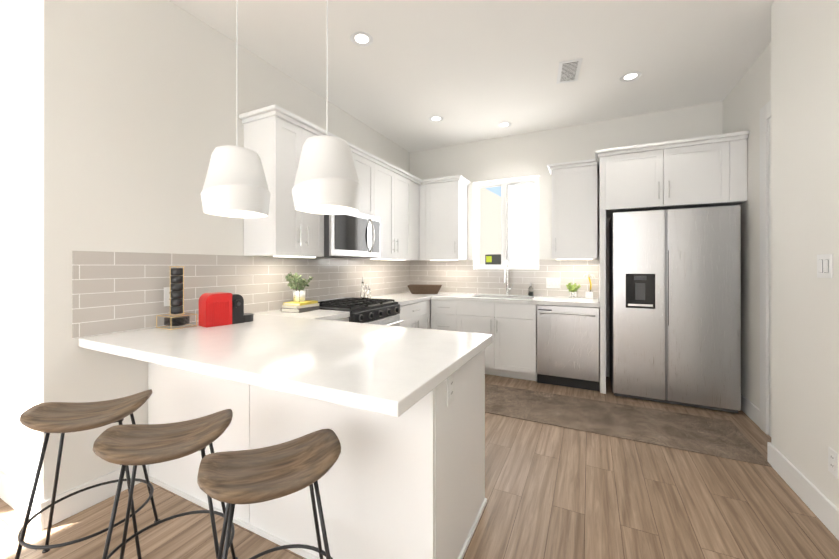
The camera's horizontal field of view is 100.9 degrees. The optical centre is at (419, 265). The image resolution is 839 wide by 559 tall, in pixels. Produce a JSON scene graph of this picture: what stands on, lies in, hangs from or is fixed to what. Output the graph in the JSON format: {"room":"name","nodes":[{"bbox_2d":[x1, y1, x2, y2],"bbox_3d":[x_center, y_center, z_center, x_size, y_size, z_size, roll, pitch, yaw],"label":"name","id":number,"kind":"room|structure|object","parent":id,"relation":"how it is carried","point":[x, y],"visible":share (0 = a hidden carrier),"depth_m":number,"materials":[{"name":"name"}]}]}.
{"room":"kitchen","nodes":[
{"label":"kitchen","id":0,"kind":"room"},
{"bbox_2d":[0,0,409,500],"bbox_3d":[-1.450,-0.200,3.756,1.070,3.000,4.030,0,0,26],"label":"wall","id":1,"kind":"structure","parent":0,"point":[117,122],"depth_m":1.93,"materials":[{"name":"white paint"}]},
{"bbox_2d":[0,470,51,530],"bbox_3d":[-2.267,1.231,1.902,0.935,0.135,0.021,0,0,26],"label":"baseboard","id":2,"kind":"structure","parent":1,"relation":"attached to","point":[15,495],"depth_m":1.80,"materials":[{"name":"white wood"}]},
{"bbox_2d":[52,465,148,524],"bbox_3d":[-1.747,1.231,1.918,0.015,0.135,0.429,0,0,26],"label":"baseboard","id":3,"kind":"structure","parent":1,"relation":"attached to","point":[68,507],"depth_m":1.86,"materials":[{"name":"white wood"}]},
{"bbox_2d":[164,287,169,305],"bbox_3d":[-1.595,0.199,2.218,0.008,0.120,0.075,0,0,26],"label":"outlet","id":4,"kind":"object","parent":1,"relation":"attached to","point":[166,296],"visible":0.44,"depth_m":2.20,"materials":[{"name":"white plastic"}]},
{"bbox_2d":[72,251,411,338],"bbox_3d":[-0.976,0.155,3.499,0.008,0.460,3.775,0,0,26],"label":"backsplash","id":5,"kind":"structure","parent":1,"relation":"attached to","point":[115,292],"depth_m":2.36,"materials":[{"name":"tile"}]},
{"bbox_2d":[239,108,310,255],"bbox_3d":[-1.144,-0.604,2.766,0.349,1.055,0.320,0,0,26],"label":"upper cabinet","id":6,"kind":"object","parent":1,"relation":"attached to","point":[278,139],"depth_m":2.63,"materials":[{"name":"white wood"}]},
{"bbox_2d":[273,255,315,257],"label":"under-cabinet light","id":7,"kind":"object","parent":6,"relation":"attached to","point":[275,255],"depth_m":2.79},
{"bbox_2d":[308,128,326,256],"bbox_3d":[-1.043,-0.603,2.972,0.349,1.055,0.379,0,0,26],"label":"upper cabinet","id":8,"kind":"object","parent":1,"relation":"attached to","point":[317,220],"depth_m":2.94,"materials":[{"name":"white wood"}]},
{"bbox_2d":[333,136,358,211],"bbox_3d":[-0.887,-0.822,3.290,0.349,0.618,0.451,0,0,26],"label":"upper cabinet","id":9,"kind":"object","parent":1,"relation":"attached to","point":[355,151],"depth_m":3.42,"materials":[{"name":"white wood"}]},
{"bbox_2d":[359,152,374,215],"bbox_3d":[-0.741,-0.821,3.588,0.349,0.618,0.452,0,0,26],"label":"upper cabinet","id":10,"kind":"object","parent":1,"relation":"attached to","point":[366,163],"depth_m":3.60,"materials":[{"name":"white wood"}]},
{"bbox_2d":[316,212,379,258],"bbox_3d":[-0.750,-0.293,3.408,0.486,0.434,0.776,0,0,26],"label":"microwave","id":11,"kind":"object","parent":10,"relation":"attached to","point":[354,235],"visible":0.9,"depth_m":3.24,"materials":[{"name":"grey metal"}]},
{"bbox_2d":[348,160,398,258],"bbox_3d":[-0.549,-0.602,3.980,0.349,1.055,0.544,0,0,26],"label":"upper cabinet","id":12,"kind":"object","parent":1,"relation":"attached to","point":[386,177],"depth_m":3.97,"materials":[{"name":"white wood"}]},
{"bbox_2d":[371,259,405,260],"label":"under-cabinet light","id":13,"kind":"object","parent":12,"relation":"attached to","point":[402,260],"depth_m":4.06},
{"bbox_2d":[399,172,410,259],"bbox_3d":[-0.375,-0.602,4.334,0.349,1.055,0.482,0,0,26],"label":"upper cabinet","id":14,"kind":"object","parent":1,"relation":"attached to","point":[404,180],"depth_m":4.34,"materials":[{"name":"white wood"}]},
{"bbox_2d":[411,176,418,259],"bbox_3d":[-0.143,-0.602,4.807,0.349,1.055,0.687,0,0,26],"label":"upper cabinet","id":15,"kind":"object","parent":1,"relation":"attached to","point":[414,183],"depth_m":4.61,"materials":[{"name":"white wood"}]},
{"bbox_2d":[0,374,838,558],"bbox_3d":[-0.056,1.347,0.693,6.270,0.100,8.300,0,0,26],"label":"floor","id":16,"kind":"structure","parent":0,"point":[554,492],"depth_m":1.83,"materials":[{"name":"brown wood"}]},
{"bbox_2d":[15,389,159,558],"bbox_3d":[-1.449,0.949,1.533,0.436,0.698,0.432,0,0,-26],"label":"stool","id":17,"kind":"object","parent":16,"relation":"on","point":[48,418],"visible":0.98,"depth_m":1.49,"materials":[{"name":"brown wood"}]},
{"bbox_2d":[93,409,237,558],"bbox_3d":[-0.942,0.949,1.306,0.436,0.698,0.432,0,0,-24],"label":"stool","id":18,"kind":"object","parent":16,"relation":"on","point":[134,445],"visible":0.98,"depth_m":1.27,"materials":[{"name":"brown wood"}]},
{"bbox_2d":[148,362,247,528],"bbox_3d":[-1.095,0.865,2.228,0.909,0.868,0.700,0,0,26],"label":"peninsula panel","id":19,"kind":"object","parent":16,"relation":"on","point":[178,395],"depth_m":1.91,"materials":[{"name":"white wood"}]},
{"bbox_2d":[197,429,340,558],"bbox_3d":[-0.471,0.949,1.120,0.436,0.698,0.432,0,0,-28],"label":"stool","id":20,"kind":"object","parent":16,"relation":"on","point":[231,479],"visible":1,"depth_m":1.10,"materials":[{"name":"brown wood"}]},
{"bbox_2d":[333,318,348,321],"bbox_3d":[-0.969,0.865,2.817,0.618,0.868,0.464,0,0,26],"label":"base cabinet","id":21,"kind":"object","parent":16,"relation":"on","point":[343,319],"depth_m":2.84,"materials":[{"name":"white wood"}]},
{"bbox_2d":[79,311,492,416],"bbox_3d":[-0.693,0.406,1.871,1.930,0.045,1.064,0,0,26],"label":"countertop","id":22,"kind":"structure","parent":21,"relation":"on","point":[393,371],"depth_m":1.51,"materials":[{"name":"white stone"}]},
{"bbox_2d":[156,266,196,329],"bbox_3d":[-1.507,0.194,2.152,0.154,0.376,0.153,0,0,26],"label":"rack","id":23,"kind":"object","parent":22,"relation":"on","point":[176,291],"visible":1,"depth_m":2.13,"materials":[{"name":"black"}]},
{"bbox_2d":[199,292,253,327],"bbox_3d":[-1.262,0.281,2.291,0.147,0.205,0.317,0,0,38],"label":"coffee machine","id":24,"kind":"object","parent":22,"relation":"on","point":[220,308],"visible":1,"depth_m":2.20,"materials":[{"name":"red plastic"}]},
{"bbox_2d":[275,309,349,318],"bbox_3d":[-0.948,0.407,2.837,0.620,0.045,0.413,0,0,26],"label":"countertop","id":25,"kind":"structure","parent":21,"relation":"on","point":[338,314],"depth_m":2.81,"materials":[{"name":"white stone"}]},
{"bbox_2d":[281,300,319,312],"bbox_3d":[-1.008,0.346,2.943,0.208,0.076,0.273,0,0,26],"label":"books","id":26,"kind":"object","parent":25,"relation":"on","point":[301,307],"visible":0.94,"depth_m":2.86,"materials":[{"name":"yellow paper"}]},
{"bbox_2d":[285,272,313,301],"bbox_3d":[-1.035,0.178,2.978,0.214,0.256,0.182,0,0,26],"label":"plant","id":27,"kind":"object","parent":26,"relation":"on","point":[299,291],"visible":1,"depth_m":2.94,"materials":[{"name":"green plant"}]},
{"bbox_2d":[318,297,402,325],"bbox_3d":[-0.641,0.815,3.353,0.728,0.930,0.776,0,0,26],"label":"range","id":28,"kind":"object","parent":16,"relation":"on","point":[375,311],"visible":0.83,"depth_m":3.23,"materials":[{"name":"grey metal"}]},
{"bbox_2d":[248,349,486,558],"bbox_3d":[-0.241,0.864,1.809,0.995,0.868,0.700,0,0,26],"label":"base cabinet","id":29,"kind":"object","parent":16,"relation":"on","point":[409,483],"depth_m":1.45,"materials":[{"name":"white wood"}]},
{"bbox_2d":[447,373,453,405],"bbox_3d":[0.130,0.508,1.427,0.008,0.120,0.075,0,0,26],"label":"outlet","id":30,"kind":"object","parent":29,"relation":"attached to","point":[450,389],"visible":0.96,"depth_m":1.41,"materials":[{"name":"white plastic"}]},
{"bbox_2d":[399,300,430,328],"bbox_3d":[-0.334,0.866,4.111,0.618,0.868,0.845,0,0,26],"label":"base cabinet","id":31,"kind":"object","parent":16,"relation":"on","point":[416,315],"depth_m":4.02,"materials":[{"name":"white wood"}]},
{"bbox_2d":[371,293,430,305],"bbox_3d":[-0.324,0.408,4.104,0.624,0.045,0.843,0,0,26],"label":"countertop","id":32,"kind":"structure","parent":31,"relation":"on","point":[402,300],"depth_m":4.16,"materials":[{"name":"white stone"}]},
{"bbox_2d":[361,277,370,297],"bbox_3d":[-0.614,0.257,3.952,0.117,0.255,0.047,0,0,-7],"label":"oil bottle","id":33,"kind":"object","parent":32,"relation":"on","point":[365,293],"visible":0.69,"depth_m":3.92,"materials":[{"name":"clear glass"}]},
{"bbox_2d":[395,291,599,307],"bbox_3d":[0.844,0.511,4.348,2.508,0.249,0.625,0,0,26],"label":"countertop","id":34,"kind":"structure","parent":31,"relation":"on","point":[493,298],"depth_m":4.03,"materials":[{"name":"white stone"}]},
{"bbox_2d":[407,284,441,293],"bbox_3d":[0.079,0.328,4.749,0.460,0.115,0.300,0,0,6],"label":"basket","id":35,"kind":"object","parent":34,"relation":"on","point":[422,289],"visible":1,"depth_m":4.62,"materials":[{"name":"brown wood"}]},
{"bbox_2d":[503,261,512,294],"bbox_3d":[1.131,0.163,4.404,0.107,0.444,0.197,0,0,26],"label":"faucet","id":36,"kind":"object","parent":34,"relation":"on","point":[504,281],"visible":1,"depth_m":4.45,"materials":[{"name":"silver metal"}]},
{"bbox_2d":[528,282,532,295],"bbox_3d":[1.397,0.298,4.348,0.064,0.174,0.072,0,0,26],"label":"soap dispenser","id":37,"kind":"object","parent":34,"relation":"on","point":[530,291],"visible":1,"depth_m":4.33,"materials":[{"name":"clear glass"}]},
{"bbox_2d":[566,283,580,297],"bbox_3d":[1.824,0.296,4.109,0.167,0.178,0.164,0,0,26],"label":"plant","id":38,"kind":"object","parent":34,"relation":"on","point":[573,288],"visible":1,"depth_m":4.07,"materials":[{"name":"green plant"}]},
{"bbox_2d":[583,274,594,298],"bbox_3d":[1.983,0.244,4.049,0.132,0.282,0.085,0,0,26],"label":"ornament","id":39,"kind":"object","parent":34,"relation":"on","point":[588,295],"visible":0.98,"depth_m":4.03,"materials":[{"name":"white"}]},
{"bbox_2d":[431,300,478,332],"bbox_3d":[0.459,0.867,4.549,0.409,0.868,0.617,0,0,26],"label":"base cabinet","id":40,"kind":"object","parent":16,"relation":"on","point":[459,316],"depth_m":4.22,"materials":[{"name":"white wood"}]},
{"bbox_2d":[537,305,598,390],"bbox_3d":[1.676,0.867,3.902,0.612,0.867,0.613,0,0,26],"label":"dishwasher","id":41,"kind":"object","parent":16,"relation":"on","point":[567,346],"visible":1,"depth_m":3.66,"materials":[{"name":"grey metal"}]},
{"bbox_2d":[599,210,605,393],"bbox_3d":[2.000,0.370,3.794,0.052,1.860,0.617,0,0,26],"label":"panel","id":42,"kind":"object","parent":16,"relation":"on","point":[602,299],"visible":0.93,"depth_m":3.52,"materials":[{"name":"white wood"}]},
{"bbox_2d":[485,383,771,466],"bbox_3d":[1.409,1.296,3.054,2.280,0.006,0.730,0,0,26],"label":"rug","id":43,"kind":"object","parent":16,"relation":"on","point":[727,439],"visible":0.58,"depth_m":2.87,"materials":[{"name":"fabric"}]},
{"bbox_2d":[609,205,740,412],"bbox_3d":[2.484,0.390,3.493,0.965,1.820,0.677,0,0,26],"label":"refrigerator","id":44,"kind":"object","parent":16,"relation":"on","point":[674,306],"visible":1,"depth_m":3.18,"materials":[{"name":"grey metal"}]},
{"bbox_2d":[169,0,774,151],"bbox_3d":[-0.056,-1.762,0.696,6.270,0.120,8.300,0,0,26],"label":"ceiling","id":45,"kind":"structure","parent":0,"point":[468,71],"depth_m":2.79,"materials":[{"name":"white paint"}]},
{"bbox_2d":[201,0,270,217],"bbox_3d":[-1.004,-0.991,1.907,0.340,1.419,0.340,0,0,26],"label":"pendant light","id":46,"kind":"object","parent":45,"relation":"hanging from","point":[235,185],"visible":1,"depth_m":1.79,"materials":[{"name":"white"}]},
{"bbox_2d":[292,0,360,214],"bbox_3d":[-0.471,-0.991,1.768,0.340,1.419,0.340,0,0,26],"label":"pendant light","id":47,"kind":"object","parent":45,"relation":"hanging from","point":[326,182],"visible":1,"depth_m":1.65,"materials":[{"name":"white ceramic"}]},
{"bbox_2d":[350,32,372,46],"bbox_3d":[-0.432,-1.697,2.596,0.169,0.005,0.169,0,0,20],"label":"recessed light","id":48,"kind":"object","parent":45,"relation":"in","point":[363,39],"depth_m":2.60,"materials":[{"name":"white"}]},
{"bbox_2d":[429,116,442,121],"bbox_3d":[0.192,-1.696,4.005,0.169,0.005,0.169,0,0,17],"label":"recessed light","id":49,"kind":"object","parent":45,"relation":"in","point":[433,118],"depth_m":4.00,"materials":[{"name":"white"}]},
{"bbox_2d":[497,122,510,127],"bbox_3d":[1.022,-1.696,4.177,0.169,0.005,0.169,0,0,17],"label":"recessed light","id":50,"kind":"object","parent":45,"relation":"in","point":[503,124],"depth_m":4.17,"materials":[{"name":"white"}]},
{"bbox_2d":[556,58,582,83],"bbox_3d":[1.308,-1.693,3.034,0.180,0.012,0.360,0,0,18],"label":"ceiling vent","id":51,"kind":"object","parent":45,"relation":"in","point":[568,70],"visible":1,"depth_m":3.01,"materials":[{"name":"white metal"}]},
{"bbox_2d":[620,71,641,81],"bbox_3d":[1.897,-1.697,3.113,0.169,0.005,0.169,0,0,17],"label":"recessed light","id":52,"kind":"object","parent":45,"relation":"in","point":[630,76],"depth_m":3.11,"materials":[{"name":"white plastic"}]},
{"bbox_2d":[410,101,722,376],"bbox_3d":[2.219,-0.199,4.117,5.200,3.000,0.150,0,0,26],"label":"wall","id":53,"kind":"structure","parent":0,"point":[526,155],"depth_m":4.33,"materials":[{"name":"white paint"}]},
{"bbox_2d":[419,176,466,259],"bbox_3d":[0.330,-0.602,4.764,0.572,1.055,0.347,0,0,26],"label":"upper cabinet","id":54,"kind":"object","parent":53,"relation":"attached to","point":[426,219],"depth_m":4.61,"materials":[{"name":"white wood"}]},
{"bbox_2d":[412,259,598,297],"bbox_3d":[0.994,0.156,4.629,2.490,0.460,0.008,0,0,26],"label":"tile backsplash","id":55,"kind":"structure","parent":53,"relation":"attached to","point":[459,276],"depth_m":4.53,"materials":[{"name":"tile"}]},
{"bbox_2d":[475,177,538,269],"bbox_3d":[1.157,-0.541,4.625,0.865,1.195,0.124,0,0,26],"label":"window","id":56,"kind":"structure","parent":53,"relation":"in","point":[504,185],"depth_m":4.63,"materials":[{"name":"white"}]},
{"bbox_2d":[546,278,559,287],"bbox_3d":[1.659,0.221,4.293,0.165,0.120,0.010,0,0,26],"label":"light switch","id":57,"kind":"object","parent":53,"relation":"attached to","point":[552,282],"visible":1,"depth_m":4.29,"materials":[{"name":"white plastic"}]},
{"bbox_2d":[551,160,598,258],"bbox_3d":[1.807,-0.602,4.039,0.471,1.055,0.347,0,0,26],"label":"upper cabinet","id":58,"kind":"object","parent":53,"relation":"attached to","point":[574,186],"depth_m":3.88,"materials":[{"name":"white wood"}]},
{"bbox_2d":[557,259,591,259],"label":"under-cabinet light","id":59,"kind":"object","parent":58,"relation":"attached to","point":[557,259],"depth_m":3.93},
{"bbox_2d":[599,144,674,217],"bbox_3d":[2.238,-0.845,3.667,0.590,0.570,0.637,0,0,26],"label":"upper cabinet","id":60,"kind":"object","parent":53,"relation":"attached to","point":[630,179],"depth_m":3.38,"materials":[{"name":"white wood"}]},
{"bbox_2d":[667,132,748,209],"bbox_3d":[2.695,-0.845,3.443,0.666,0.570,0.637,0,0,26],"label":"upper cabinet","id":61,"kind":"object","parent":53,"relation":"attached to","point":[713,172],"depth_m":3.13,"materials":[{"name":"white wood"}]},
{"bbox_2d":[723,0,838,508],"bbox_3d":[1.991,-0.203,-0.310,1.710,3.000,8.000,0,0,26],"label":"wall","id":62,"kind":"structure","parent":0,"point":[792,73],"depth_m":1.98,"materials":[{"name":"white paint"}]},
{"bbox_2d":[741,394,759,426],"bbox_3d":[2.930,1.232,3.177,0.015,0.135,0.910,0,0,26],"label":"baseboard","id":63,"kind":"structure","parent":62,"relation":"attached to","point":[753,412],"depth_m":2.93,"materials":[{"name":"white wood"}]},
{"bbox_2d":[760,100,770,436],"bbox_3d":[2.588,0.029,2.485,0.020,2.540,0.605,0,0,26],"label":"door frame","id":64,"kind":"structure","parent":62,"relation":"attached to","point":[765,269],"depth_m":2.67,"materials":[{"name":"white wood"}]},
{"bbox_2d":[767,442,838,539],"bbox_3d":[0.878,1.229,-0.620,0.015,0.135,6.465,0,0,26],"label":"baseboard","id":65,"kind":"structure","parent":62,"relation":"attached to","point":[818,503],"depth_m":1.88,"materials":[{"name":"white wood"}]},
{"bbox_2d":[817,254,832,277],"bbox_3d":[2.042,0.004,1.748,0.010,0.120,0.120,0,0,26],"label":"light switch","id":66,"kind":"object","parent":62,"relation":"attached to","point":[824,265],"visible":1,"depth_m":1.74,"materials":[{"name":"white plastic"}]},
{"bbox_2d":[828,447,838,478],"bbox_3d":[2.012,0.959,1.684,0.008,0.120,0.075,0,0,26],"label":"outlet","id":67,"kind":"object","parent":62,"relation":"attached to","point":[833,462],"visible":1,"depth_m":1.68,"materials":[{"name":"white plastic"}]},
{"label":"outside","id":68,"kind":"structure","parent":0,"visible":0},
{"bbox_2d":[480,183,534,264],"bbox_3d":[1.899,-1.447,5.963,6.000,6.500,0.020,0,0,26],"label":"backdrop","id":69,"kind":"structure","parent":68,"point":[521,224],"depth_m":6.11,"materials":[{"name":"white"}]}
]}

